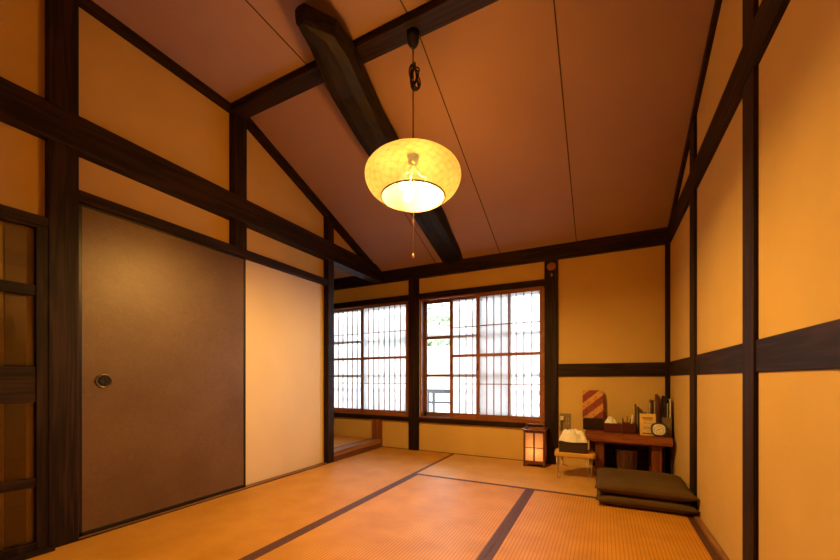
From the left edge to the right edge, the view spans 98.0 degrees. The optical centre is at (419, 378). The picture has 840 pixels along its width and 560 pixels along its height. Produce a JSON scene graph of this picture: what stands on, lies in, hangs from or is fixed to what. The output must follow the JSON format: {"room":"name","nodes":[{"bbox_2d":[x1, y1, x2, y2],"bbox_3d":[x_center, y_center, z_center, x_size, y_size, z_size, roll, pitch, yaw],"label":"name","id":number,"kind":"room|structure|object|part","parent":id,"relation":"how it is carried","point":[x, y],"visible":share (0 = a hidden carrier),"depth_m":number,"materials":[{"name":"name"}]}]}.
{"room":"traditional dwelling","nodes":[
{"label":"traditional dwelling","id":0,"kind":"room"},
{"bbox_2d":[0,0,356,550],"bbox_3d":[-1.527,-0.537,2.162,0.092,2.695,4.590,0,0,27],"label":"wall","id":1,"kind":"structure","parent":0,"point":[123,91],"depth_m":1.97,"materials":[{"name":"paint"}]},
{"bbox_2d":[0,215,47,559],"bbox_3d":[-1.914,0.039,1.255,0.032,1.450,0.922,0,0,27],"label":"door","id":2,"kind":"structure","parent":1,"relation":"in","point":[20,384],"depth_m":1.60,"materials":[{"name":"brown wood"}]},
{"bbox_3d":[-1.762,0.030,1.589,0.004,1.400,0.066,0,0,27],"label":"panel","id":3,"kind":"part","parent":2,"relation":"part of","materials":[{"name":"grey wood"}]},
{"bbox_3d":[-1.911,0.463,1.258,0.020,0.040,0.839,0,0,27],"label":"rail","id":4,"kind":"part","parent":2,"relation":"part of","materials":[{"name":"brown wood"}]},
{"bbox_3d":[-1.911,0.028,1.258,0.020,0.159,0.839,0,0,27],"label":"rail","id":5,"kind":"part","parent":2,"relation":"part of","materials":[{"name":"brown wood"}]},
{"bbox_3d":[-1.911,-0.394,1.258,0.020,0.047,0.839,0,0,27],"label":"rail","id":6,"kind":"part","parent":2,"relation":"part of","materials":[{"name":"brown wood"}]},
{"bbox_3d":[-1.916,0.607,1.260,0.002,0.247,0.839,0,0,27],"label":"glass pane","id":7,"kind":"part","parent":2,"relation":"part of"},
{"bbox_3d":[-1.916,-0.544,1.260,0.002,0.255,0.839,0,0,27],"label":"glass pane","id":8,"kind":"part","parent":2,"relation":"part of","materials":[{"name":"brown glass"}]},
{"bbox_2d":[0,204,47,227],"bbox_3d":[-2.100,-0.709,0.931,0.076,0.046,1.675,0,0,27],"label":"trim","id":9,"kind":"structure","parent":1,"relation":"attached to","point":[7,211],"depth_m":1.59,"materials":[{"name":"brown wood"}]},
{"bbox_2d":[4,546,54,559],"bbox_3d":[-2.081,0.787,0.927,0.112,0.046,1.685,0,0,27],"label":"trim","id":10,"kind":"structure","parent":1,"relation":"attached to","point":[38,552],"depth_m":1.60,"materials":[{"name":"brown wood"}]},
{"bbox_2d":[45,0,78,547],"bbox_3d":[-1.731,-0.527,1.741,0.147,2.675,0.110,0,0,27],"label":"wooden post","id":11,"kind":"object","parent":1,"relation":"attached to","point":[61,16],"depth_m":1.71,"materials":[{"name":"brown wood"}]},
{"bbox_2d":[79,203,245,536],"bbox_3d":[-1.459,-0.042,2.190,0.026,1.627,0.929,0,0,27],"label":"door","id":12,"kind":"structure","parent":1,"relation":"in","point":[162,314],"depth_m":2.08,"materials":[{"name":"brown paper"}]},
{"bbox_2d":[97,376,109,385],"bbox_3d":[-1.613,0.013,1.862,0.005,0.052,0.052,0,0,27],"label":"door handle","id":13,"kind":"object","parent":12,"relation":"on","point":[101,380],"depth_m":1.86,"materials":[{"name":"black paint"}]},
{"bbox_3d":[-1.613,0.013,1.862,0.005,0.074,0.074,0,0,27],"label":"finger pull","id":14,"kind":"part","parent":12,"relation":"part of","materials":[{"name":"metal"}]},
{"bbox_2d":[0,76,381,282],"bbox_3d":[-1.489,-1.177,2.177,0.127,0.170,4.450,0,0,27],"label":"wooden beam","id":15,"kind":"structure","parent":1,"relation":"attached to","point":[22,109],"depth_m":2.03,"materials":[{"name":"brown wood"}]},
{"bbox_2d":[76,462,328,541],"bbox_3d":[-1.281,0.792,2.570,0.065,0.036,1.800,0,0,27],"label":"trim","id":16,"kind":"structure","parent":1,"relation":"attached to","point":[319,464],"depth_m":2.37,"materials":[{"name":"brown wood"}]},
{"bbox_2d":[79,190,327,285],"bbox_3d":[-1.278,-0.884,2.569,0.071,0.057,1.800,0,0,27],"label":"trim","id":17,"kind":"structure","parent":1,"relation":"attached to","point":[85,198],"depth_m":2.22,"materials":[{"name":"brown wood"}]},
{"bbox_2d":[79,0,372,262],"bbox_3d":[-1.471,-1.508,2.168,0.067,0.715,4.450,0,0,27],"label":"trim","id":18,"kind":"structure","parent":1,"relation":"attached to","point":[88,6],"depth_m":2.35,"materials":[{"name":"brown wood"}]},
{"bbox_2d":[229,112,246,249],"bbox_3d":[-1.281,-1.377,2.558,0.077,0.935,0.098,0,0,27],"label":"trim","id":19,"kind":"structure","parent":1,"relation":"attached to","point":[237,124],"depth_m":2.52,"materials":[{"name":"brown wood"}]},
{"bbox_2d":[246,260,321,484],"bbox_3d":[-1.082,-0.043,2.974,0.008,1.626,0.809,0,0,27],"label":"door","id":20,"kind":"structure","parent":1,"relation":"in","point":[284,310],"depth_m":2.91,"materials":[{"name":"paper"}]},
{"bbox_2d":[324,214,333,462],"bbox_3d":[-0.879,-0.360,3.410,0.127,2.339,0.078,0,0,27],"label":"trim","id":21,"kind":"structure","parent":1,"relation":"attached to","point":[328,222],"depth_m":3.37,"materials":[{"name":"brown wood"}]},
{"bbox_2d":[334,438,380,461],"bbox_3d":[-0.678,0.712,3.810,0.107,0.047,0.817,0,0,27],"label":"trim","id":22,"kind":"structure","parent":1,"relation":"attached to","point":[359,445],"depth_m":3.76,"materials":[{"name":"brown wood"}]},
{"bbox_2d":[92,0,714,278],"bbox_3d":[-0.686,-1.546,1.840,4.120,0.837,4.770,0,0,27],"label":"ceiling","id":23,"kind":"structure","parent":0,"point":[630,69],"depth_m":2.24,"materials":[{"name":"brown wood"}]},
{"bbox_2d":[365,27,460,257],"bbox_3d":[-0.036,-1.226,1.924,0.504,1.186,0.504,0,0,27],"label":"pendant lamp","id":24,"kind":"object","parent":23,"relation":"hanging from","point":[413,175],"visible":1,"depth_m":1.79,"materials":[{"name":"yellow paper"}]},
{"bbox_3d":[-0.081,-1.005,1.863,0.054,0.080,0.054,0,0,27],"label":"bulb","id":25,"kind":"part","parent":24,"relation":"part of","materials":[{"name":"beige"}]},
{"bbox_3d":[-0.066,-1.005,1.992,0.054,0.080,0.054,0,0,27],"label":"bulb","id":26,"kind":"part","parent":24,"relation":"part of","materials":[{"name":"beige glass"}]},
{"bbox_3d":[-0.036,-1.063,1.924,0.504,0.216,0.504,0,0,27],"label":"lamp shade","id":27,"kind":"part","parent":24,"relation":"part of","materials":[{"name":"yellow paper"}]},
{"bbox_3d":[-0.029,-1.458,1.920,0.060,0.585,0.039,0,0,27],"label":"cord","id":28,"kind":"part","parent":24,"relation":"part of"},
{"bbox_3d":[0.038,-1.005,1.915,0.054,0.080,0.054,0,0,27],"label":"bulb","id":29,"kind":"part","parent":24,"relation":"part of","materials":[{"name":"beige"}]},
{"bbox_2d":[400,0,499,252],"bbox_3d":[-0.226,-1.542,1.541,0.006,0.666,4.450,0,0,27],"label":"trim","id":30,"kind":"structure","parent":23,"relation":"attached to","point":[400,0],"depth_m":2.40,"materials":[{"name":"brown wood"}]},
{"bbox_2d":[553,0,576,240],"bbox_3d":[0.381,-1.542,1.236,0.006,0.666,4.450,0,0,27],"label":"trim","id":31,"kind":"structure","parent":23,"relation":"attached to","point":[553,0],"depth_m":2.18,"materials":[{"name":"brown wood"}]},
{"bbox_2d":[334,245,664,472],"bbox_3d":[0.323,-0.255,3.868,4.100,2.130,0.120,0,0,27],"label":"wall","id":32,"kind":"structure","parent":0,"point":[611,306],"depth_m":3.22,"materials":[{"name":"paint"}]},
{"bbox_2d":[245,0,435,262],"bbox_3d":[-0.834,-1.542,1.847,0.006,0.666,4.450,0,0,27],"label":"trim","id":33,"kind":"structure","parent":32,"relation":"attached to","point":[245,0],"depth_m":2.05,"materials":[{"name":"brown wood"}]},
{"bbox_2d":[334,301,407,416],"bbox_3d":[-0.664,-0.217,4.353,1.280,1.275,0.140,0,0,27],"label":"window","id":34,"kind":"structure","parent":32,"relation":"in","point":[371,341],"depth_m":4.25,"materials":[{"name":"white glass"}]},
{"bbox_3d":[-0.944,-0.217,4.481,0.573,1.259,0.026,0,0,27],"label":"screen rail","id":35,"kind":"part","parent":34,"relation":"part of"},
{"bbox_3d":[-0.409,-0.217,4.175,0.572,1.259,0.026,0,0,27],"label":"screen rail","id":36,"kind":"part","parent":34,"relation":"part of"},
{"bbox_2d":[334,295,407,308],"bbox_3d":[-0.768,-0.886,4.353,1.475,0.061,0.054,0,0,27],"label":"trim","id":37,"kind":"structure","parent":32,"relation":"attached to","point":[404,297],"depth_m":4.22,"materials":[{"name":"brown wood"}]},
{"bbox_2d":[334,413,408,420],"bbox_3d":[-0.769,0.445,4.351,1.475,0.050,0.058,0,0,27],"label":"trim","id":38,"kind":"structure","parent":32,"relation":"attached to","point":[345,415],"depth_m":4.21,"materials":[{"name":"brown wood"}]},
{"bbox_2d":[372,419,382,446],"bbox_3d":[-0.490,0.623,4.196,0.124,0.315,0.045,0,0,27],"label":"trim","id":39,"kind":"structure","parent":32,"relation":"attached to","point":[377,424],"depth_m":4.17,"materials":[{"name":"brown wood"}]},
{"bbox_2d":[295,3,462,263],"bbox_3d":[-0.116,-1.488,2.755,0.289,0.625,2.254,0,0,25],"label":"trim","id":40,"kind":"structure","parent":32,"relation":"attached to","point":[346,78],"depth_m":2.10,"materials":[{"name":"brown wood"}]},
{"bbox_2d":[408,278,418,450],"bbox_3d":[-0.045,-0.140,4.026,0.120,1.900,0.128,0,0,27],"label":"trim","id":41,"kind":"structure","parent":32,"relation":"attached to","point":[413,284],"depth_m":3.97,"materials":[{"name":"brown wood"}]},
{"bbox_2d":[382,446,522,460],"bbox_3d":[-0.126,0.793,4.022,2.880,0.034,0.008,0,0,27],"label":"trim","id":42,"kind":"structure","parent":32,"relation":"attached to","point":[382,446],"depth_m":3.74,"materials":[{"name":"brown wood"}]},
{"bbox_2d":[418,279,543,299],"bbox_3d":[0.577,-0.886,3.676,1.315,0.061,0.054,0,0,27],"label":"trim","id":43,"kind":"structure","parent":32,"relation":"attached to","point":[534,283],"depth_m":3.62,"materials":[{"name":"brown wood"}]},
{"bbox_2d":[418,417,543,427],"bbox_3d":[0.576,0.445,3.674,1.315,0.050,0.058,0,0,27],"label":"trim","id":44,"kind":"structure","parent":32,"relation":"attached to","point":[420,419],"depth_m":3.65,"materials":[{"name":"brown wood"}]},
{"bbox_2d":[420,286,543,423],"bbox_3d":[0.607,-0.217,3.714,1.281,1.275,0.140,0,0,27],"label":"window","id":45,"kind":"structure","parent":32,"relation":"in","point":[496,338],"depth_m":3.61,"materials":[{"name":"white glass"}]},
{"bbox_3d":[0.344,-0.216,3.868,0.648,1.249,0.022,0,0,27],"label":"glazed sash","id":46,"kind":"part","parent":45,"relation":"part of","materials":[{"name":"clear glass"}]},
{"bbox_3d":[0.605,-0.217,3.701,0.578,1.259,0.026,0,0,27],"label":"screen rail","id":47,"kind":"part","parent":45,"relation":"part of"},
{"bbox_3d":[0.859,-0.217,3.537,0.579,1.259,0.026,0,0,27],"label":"screen rail","id":48,"kind":"part","parent":45,"relation":"part of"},
{"bbox_2d":[334,227,668,290],"bbox_3d":[0.295,-1.149,3.813,3.858,0.132,0.082,0,0,27],"label":"trim","id":49,"kind":"structure","parent":32,"relation":"attached to","point":[654,237],"depth_m":3.42,"materials":[{"name":"brown wood"}]},
{"bbox_2d":[544,259,557,464],"bbox_3d":[1.224,-0.140,3.387,0.116,1.900,0.128,0,0,27],"label":"trim","id":50,"kind":"structure","parent":32,"relation":"attached to","point":[550,283],"depth_m":3.33,"materials":[{"name":"brown wood"}]},
{"bbox_2d":[547,262,555,276],"bbox_3d":[1.193,-0.992,3.316,0.076,0.133,0.026,0,0,27],"label":"charm","id":51,"kind":"object","parent":50,"relation":"attached to","point":[551,266],"visible":1,"depth_m":3.31,"materials":[{"name":"brown wood"}]},
{"bbox_2d":[560,416,567,465],"bbox_3d":[1.286,0.558,3.270,0.033,0.436,0.085,0,0,-8],"label":"power cable","id":52,"kind":"object","parent":32,"relation":"attached to","point":[561,417],"visible":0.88,"depth_m":3.29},
{"bbox_2d":[560,413,570,430],"bbox_3d":[1.313,0.394,3.298,0.096,0.158,0.008,0,0,27],"label":"wall outlet","id":53,"kind":"object","parent":32,"relation":"attached to","point":[566,423],"visible":0.85,"depth_m":3.29,"materials":[{"name":"beige plastic"}]},
{"bbox_2d":[558,362,664,375],"bbox_3d":[1.621,-0.076,3.142,0.821,0.112,0.030,0,0,27],"label":"trim","id":54,"kind":"structure","parent":32,"relation":"attached to","point":[647,368],"depth_m":3.11,"materials":[{"name":"brown wood"}]},
{"bbox_2d":[665,243,669,473],"bbox_3d":[1.997,-0.140,2.942,0.035,1.900,0.028,0,0,27],"label":"trim","id":55,"kind":"structure","parent":32,"relation":"attached to","point":[667,246],"depth_m":2.93,"materials":[{"name":"brown wood"}]},
{"bbox_2d":[670,0,839,559],"bbox_3d":[1.041,-0.580,0.870,0.122,2.780,4.590,0,0,27],"label":"wall","id":56,"kind":"structure","parent":0,"point":[799,68],"depth_m":1.14,"materials":[{"name":"paint"}]},
{"bbox_2d":[229,0,498,119],"bbox_3d":[-0.035,-1.853,1.906,2.773,0.065,0.110,0,0,27],"label":"trim","id":57,"kind":"structure","parent":56,"relation":"attached to","point":[432,15],"depth_m":1.99,"materials":[{"name":"brown wood"}]},
{"bbox_2d":[671,436,672,473],"bbox_3d":[1.905,0.577,2.792,0.054,0.402,0.221,0,0,39],"label":"power cable","id":58,"kind":"object","parent":56,"relation":"attached to","point":[671,436],"visible":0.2,"depth_m":2.76,"materials":[{"name":"black plastic"}]},
{"bbox_2d":[690,115,696,507],"bbox_3d":[1.611,-0.350,2.144,0.025,2.320,0.122,0,0,27],"label":"trim","id":59,"kind":"structure","parent":56,"relation":"attached to","point":[693,133],"depth_m":2.10,"materials":[{"name":"brown wood"}]},
{"bbox_2d":[668,0,721,230],"bbox_3d":[0.996,-1.510,0.926,0.030,0.710,4.450,0,0,27],"label":"trim","id":60,"kind":"structure","parent":56,"relation":"attached to","point":[717,5],"depth_m":1.98,"materials":[{"name":"brown wood"}]},
{"bbox_2d":[691,514,729,559],"bbox_3d":[0.993,0.789,0.933,0.031,0.042,4.460,0,0,27],"label":"baseboard","id":61,"kind":"structure","parent":56,"relation":"attached to","point":[722,555],"depth_m":1.75,"materials":[{"name":"brown wood"}]},
{"bbox_2d":[668,0,790,242],"bbox_3d":[1.003,-1.157,0.928,0.039,0.150,4.460,0,0,27],"label":"trim","id":62,"kind":"structure","parent":56,"relation":"attached to","point":[769,14],"depth_m":1.46,"materials":[{"name":"brown wood"}]},
{"bbox_2d":[742,0,758,559],"bbox_3d":[1.193,-0.515,1.311,0.024,2.650,0.115,0,0,27],"label":"wooden post","id":63,"kind":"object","parent":56,"relation":"attached to","point":[750,91],"depth_m":1.29,"materials":[{"name":"brown wood"}]},
{"bbox_2d":[669,319,839,375],"bbox_3d":[1.008,-0.078,0.937,0.018,0.112,4.480,0,0,27],"label":"trim","id":64,"kind":"structure","parent":56,"relation":"attached to","point":[815,347],"depth_m":1.07,"materials":[{"name":"brown wood"}]},
{"bbox_3d":[-0.691,0.855,1.831,4.120,0.090,4.750,0,0,27],"label":"floor","id":65,"kind":"structure","parent":0,"visible":0},
{"bbox_2d":[27,491,340,559],"bbox_3d":[-1.253,0.794,1.546,0.879,0.031,1.794,0,0,27],"label":"mat","id":66,"kind":"object","parent":65,"relation":"on","point":[240,525],"visible":0.88,"depth_m":1.84,"materials":[{"name":"beige wicker"}]},
{"bbox_2d":[242,447,453,510],"bbox_3d":[-0.441,0.794,3.160,0.879,0.031,1.814,0,0,27],"label":"mat","id":67,"kind":"object","parent":65,"relation":"on","point":[342,484],"visible":0.83,"depth_m":2.82,"materials":[{"name":"beige wicker"}]},
{"bbox_2d":[246,474,529,559],"bbox_3d":[-0.036,0.794,1.969,0.912,0.031,1.784,0,0,27],"label":"mat","id":68,"kind":"object","parent":65,"relation":"on","point":[418,517],"visible":0.94,"depth_m":1.92,"materials":[{"name":"beige wicker"}]},
{"bbox_2d":[416,454,596,497],"bbox_3d":[0.974,0.794,2.963,1.822,0.031,0.894,0,0,27],"label":"mat","id":69,"kind":"object","parent":65,"relation":"on","point":[573,480],"visible":0.48,"depth_m":2.96,"materials":[{"name":"brown wicker"}]},
{"bbox_2d":[521,423,548,467],"bbox_3d":[1.039,0.593,3.289,0.210,0.372,0.210,0,0,25],"label":"paper lantern","id":70,"kind":"object","parent":69,"relation":"on","point":[534,438],"visible":1,"depth_m":3.22,"materials":[{"name":"paper"}]},
{"bbox_3d":[0.929,0.620,3.248,0.016,0.318,0.016,0,0,25],"label":"corner post","id":71,"kind":"part","parent":70,"relation":"part of","materials":[{"name":"brown wood"}]},
{"bbox_3d":[1.039,0.455,3.289,0.210,0.012,0.210,0,0,25],"label":"frame","id":72,"kind":"part","parent":70,"relation":"part of","materials":[{"name":"brown wood"}]},
{"bbox_3d":[1.039,0.428,3.289,0.166,0.042,0.016,0,0,25],"label":"handle","id":73,"kind":"part","parent":70,"relation":"part of","materials":[{"name":"brown wood"}]},
{"bbox_3d":[1.080,0.620,3.179,0.016,0.318,0.016,0,0,25],"label":"corner post","id":74,"kind":"part","parent":70,"relation":"part of","materials":[{"name":"brown wood"}]},
{"bbox_3d":[1.149,0.620,3.330,0.016,0.318,0.016,0,0,25],"label":"corner post","id":75,"kind":"part","parent":70,"relation":"part of","materials":[{"name":"brown wood"}]},
{"bbox_2d":[555,448,595,480],"bbox_3d":[1.217,0.674,2.872,0.292,0.206,0.188,0,0,23],"label":"stool","id":76,"kind":"object","parent":69,"relation":"on","point":[590,454],"visible":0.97,"depth_m":2.80,"materials":[{"name":"wood"}]},
{"bbox_3d":[1.088,0.688,2.845,0.050,0.178,0.016,0,0,23],"label":"leg","id":77,"kind":"part","parent":76,"relation":"part of","materials":[{"name":"wood"}]},
{"bbox_2d":[559,441,587,453],"bbox_3d":[1.208,0.531,2.872,0.204,0.078,0.165,0,0,27],"label":"wicker basket","id":78,"kind":"object","parent":76,"relation":"on","point":[564,446],"visible":0.84,"depth_m":2.80,"materials":[{"name":"brown wicker"}]},
{"bbox_2d":[559,429,587,442],"bbox_3d":[1.204,0.443,2.871,0.214,0.093,0.176,0,0,27],"label":"cloth","id":79,"kind":"object","parent":78,"relation":"on","point":[574,436],"visible":1,"depth_m":2.82,"materials":[{"name":"white fabric"}]},
{"bbox_3d":[1.216,0.590,2.870,0.292,0.038,0.185,0,0,23],"label":"seat","id":80,"kind":"part","parent":76,"relation":"part of","materials":[{"name":"brown wood"}]},
{"bbox_3d":[1.282,0.688,2.764,0.050,0.178,0.016,0,0,23],"label":"leg","id":81,"kind":"part","parent":76,"relation":"part of","materials":[{"name":"wood"}]},
{"bbox_2d":[615,447,638,469],"bbox_3d":[1.658,0.671,2.927,0.166,0.215,0.166,0,0,27],"label":"basket","id":82,"kind":"object","parent":69,"relation":"on","point":[626,457],"visible":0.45,"depth_m":2.87,"materials":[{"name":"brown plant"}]},
{"bbox_2d":[585,429,672,475],"bbox_3d":[1.648,0.607,2.918,0.590,0.344,0.305,0,0,27],"label":"desk","id":83,"kind":"object","parent":69,"relation":"on","point":[651,448],"visible":0.76,"depth_m":2.90,"materials":[{"name":"red wood"}]},
{"bbox_2d":[583,417,603,429],"bbox_3d":[1.482,0.387,3.122,0.158,0.095,0.080,0,0,27],"label":"box","id":84,"kind":"object","parent":83,"relation":"on","point":[588,423],"visible":1,"depth_m":3.09,"materials":[{"name":"black wood"}]},
{"bbox_2d":[582,390,602,417],"bbox_3d":[1.489,0.220,3.147,0.160,0.238,0.037,0,0,27],"label":"board","id":85,"kind":"object","parent":84,"relation":"on","point":[592,399],"visible":1,"depth_m":3.14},
{"bbox_3d":[1.449,0.637,2.940,0.065,0.284,0.055,0,0,27],"label":"leg","id":86,"kind":"part","parent":83,"relation":"part of","materials":[{"name":"brown wood"}]},
{"bbox_2d":[604,416,620,432],"bbox_3d":[1.568,0.371,2.972,0.124,0.126,0.100,0,0,27],"label":"tissue box","id":87,"kind":"object","parent":83,"relation":"on","point":[610,425],"visible":1,"depth_m":2.94,"materials":[{"name":"red paint"}]},
{"bbox_3d":[1.709,0.623,3.040,0.540,0.254,0.020,0,0,27],"label":"panel","id":88,"kind":"part","parent":83,"relation":"part of","materials":[{"name":"brown wood"}]},
{"bbox_2d":[622,422,635,433],"bbox_3d":[1.669,0.396,2.921,0.092,0.078,0.080,0,0,27],"label":"pen holder","id":89,"kind":"object","parent":83,"relation":"on","point":[626,427],"visible":1,"depth_m":2.89,"materials":[{"name":"red paint"}]},
{"bbox_2d":[636,408,637,432],"bbox_3d":[1.758,0.337,2.961,0.008,0.195,0.100,0,0,27],"label":"book","id":90,"kind":"object","parent":83,"relation":"on","point":[636,408],"visible":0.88,"depth_m":2.92,"materials":[{"name":"black paper"}]},
{"bbox_2d":[640,414,655,435],"bbox_3d":[1.749,0.356,2.804,0.106,0.170,0.045,0,0,22],"label":"card","id":91,"kind":"object","parent":83,"relation":"on","point":[646,420],"visible":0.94,"depth_m":2.80,"materials":[{"name":"beige paper"}]},
{"bbox_2d":[647,402,649,413],"bbox_3d":[1.836,0.315,2.927,0.012,0.240,0.100,0,0,27],"label":"book","id":92,"kind":"object","parent":83,"relation":"on","point":[648,404],"visible":0.36,"depth_m":2.89,"materials":[{"name":"beige paper"}]},
{"bbox_3d":[1.869,0.637,2.916,0.067,0.284,0.050,0,0,27],"label":"leg","id":93,"kind":"part","parent":83,"relation":"part of","materials":[{"name":"brown wood"}]},
{"bbox_2d":[649,399,651,413],"bbox_3d":[1.846,0.302,2.922,0.009,0.265,0.100,0,0,27],"label":"book","id":94,"kind":"object","parent":83,"relation":"on","point":[650,400],"visible":0.36,"depth_m":2.89,"materials":[{"name":"brown paper"}]},
{"bbox_2d":[655,394,657,422],"bbox_3d":[1.882,0.280,2.904,0.012,0.310,0.100,0,0,27],"label":"book","id":95,"kind":"object","parent":83,"relation":"on","point":[656,395],"visible":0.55,"depth_m":2.86,"materials":[{"name":"brown paper"}]},
{"bbox_3d":[1.794,0.637,2.767,0.067,0.284,0.055,0,0,27],"label":"leg","id":96,"kind":"part","parent":83,"relation":"part of","materials":[{"name":"brown wood"}]},
{"bbox_2d":[651,423,666,435],"bbox_3d":[1.795,0.383,2.742,0.102,0.102,0.046,0,0,30],"label":"alarm clock","id":97,"kind":"object","parent":83,"relation":"on","point":[657,429],"visible":1,"depth_m":2.73,"materials":[{"name":"black paint"}]},
{"bbox_2d":[658,396,659,422],"bbox_3d":[1.893,0.287,2.898,0.010,0.295,0.100,0,0,27],"label":"book","id":98,"kind":"object","parent":83,"relation":"on","point":[658,396],"visible":0.46,"depth_m":2.85,"materials":[{"name":"paper"}]},
{"bbox_2d":[661,417,671,435],"bbox_3d":[1.895,0.366,2.805,0.056,0.137,0.085,0,0,27],"label":"storage box","id":99,"kind":"object","parent":83,"relation":"on","point":[667,421],"visible":0.59,"depth_m":2.76,"materials":[{"name":"brown cardboard"}]},
{"bbox_2d":[662,396,666,417],"bbox_3d":[1.881,0.214,2.811,0.022,0.165,0.078,0,0,27],"label":"book","id":100,"kind":"object","parent":99,"relation":"on","point":[664,398],"visible":1,"depth_m":2.78,"materials":[{"name":"black paper"}]},
{"bbox_2d":[668,399,670,417],"bbox_3d":[1.911,0.227,2.796,0.012,0.140,0.078,0,0,27],"label":"book","id":101,"kind":"object","parent":99,"relation":"on","point":[669,400],"visible":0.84,"depth_m":2.76,"materials":[{"name":"beige paper"}]},
{"bbox_2d":[595,478,700,513],"bbox_3d":[1.422,0.741,2.356,0.523,0.075,0.518,0,0,25],"label":"floor cushion","id":102,"kind":"object","parent":69,"relation":"on","point":[678,507],"visible":0.37,"depth_m":2.14,"materials":[{"name":"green fabric"}]},
{"bbox_2d":[595,468,698,501],"bbox_3d":[1.422,0.670,2.361,0.523,0.081,0.518,0,0,26],"label":"floor cushion","id":103,"kind":"object","parent":102,"relation":"on","point":[647,484],"visible":1,"depth_m":2.22,"materials":[{"name":"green fabric"}]},
{"bbox_2d":[484,490,719,559],"bbox_3d":[0.779,0.794,1.559,0.908,0.031,1.784,0,0,27],"label":"mat","id":104,"kind":"object","parent":65,"relation":"on","point":[546,525],"visible":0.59,"depth_m":1.82,"materials":[{"name":"beige wicker"}]},
{"bbox_3d":[0.385,1.230,4.659,5.500,0.100,1.230,0,0,27],"label":"floor","id":105,"kind":"structure","parent":0,"visible":0},
{"bbox_2d":[428,389,449,411],"bbox_3d":[0.527,0.665,5.052,4.800,1.030,0.050,0,0,27],"label":"balcony railing","id":106,"kind":"object","parent":105,"relation":"on","point":[433,391],"visible":0.06,"depth_m":5.19,"materials":[{"name":"grey metal"}]},
{"bbox_3d":[0.116,0.680,5.259,0.032,1.000,0.050,0,0,27],"label":"post","id":107,"kind":"part","parent":106,"relation":"part of","materials":[{"name":"grey metal"}]},
{"bbox_3d":[0.197,0.680,5.218,0.032,1.000,0.050,0,0,27],"label":"post","id":108,"kind":"part","parent":106,"relation":"part of","materials":[{"name":"grey metal"}]},
{"bbox_3d":[0.527,0.333,5.052,4.800,0.366,0.040,0,0,27],"label":"rail","id":109,"kind":"part","parent":106,"relation":"part of","materials":[{"name":"grey metal"}]},
{"bbox_3d":[-1.391,0.770,3.633,1.008,0.080,1.840,0,0,27],"label":"floor","id":110,"kind":"structure","parent":0,"visible":0},
{"bbox_2d":[334,435,371,447],"bbox_3d":[-1.374,0.706,3.648,0.984,0.031,1.780,0,0,27],"label":"mat","id":111,"kind":"object","parent":110,"relation":"on","point":[339,440],"visible":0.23,"depth_m":4.07,"materials":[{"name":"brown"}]},
{"label":"outside","id":112,"kind":"structure","parent":0,"visible":0},
{"bbox_3d":[9.833,3.830,19.541,60.000,0.100,36.250,0,0,27],"label":"ground","id":113,"kind":"structure","parent":112,"visible":0},
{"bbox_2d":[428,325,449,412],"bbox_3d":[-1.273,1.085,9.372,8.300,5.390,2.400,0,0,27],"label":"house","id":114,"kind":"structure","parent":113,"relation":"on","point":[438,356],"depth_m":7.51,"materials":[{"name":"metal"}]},
{"bbox_2d":[428,304,449,345],"bbox_3d":[0.469,0.752,11.410,4.544,6.065,2.150,0,0,27],"label":"tree","id":115,"kind":"object","parent":113,"relation":"on","point":[443,318],"visible":0.06,"depth_m":10.75,"materials":[{"name":"green plant"}]},
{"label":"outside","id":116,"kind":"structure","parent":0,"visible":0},
{"bbox_2d":[428,303,449,308],"bbox_3d":[-0.073,-1.192,6.529,12.003,1.641,0.024,0,0,27],"label":"power line","id":117,"kind":"object","parent":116,"point":[447,303],"visible":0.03,"depth_m":6.32,"materials":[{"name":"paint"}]}
]}

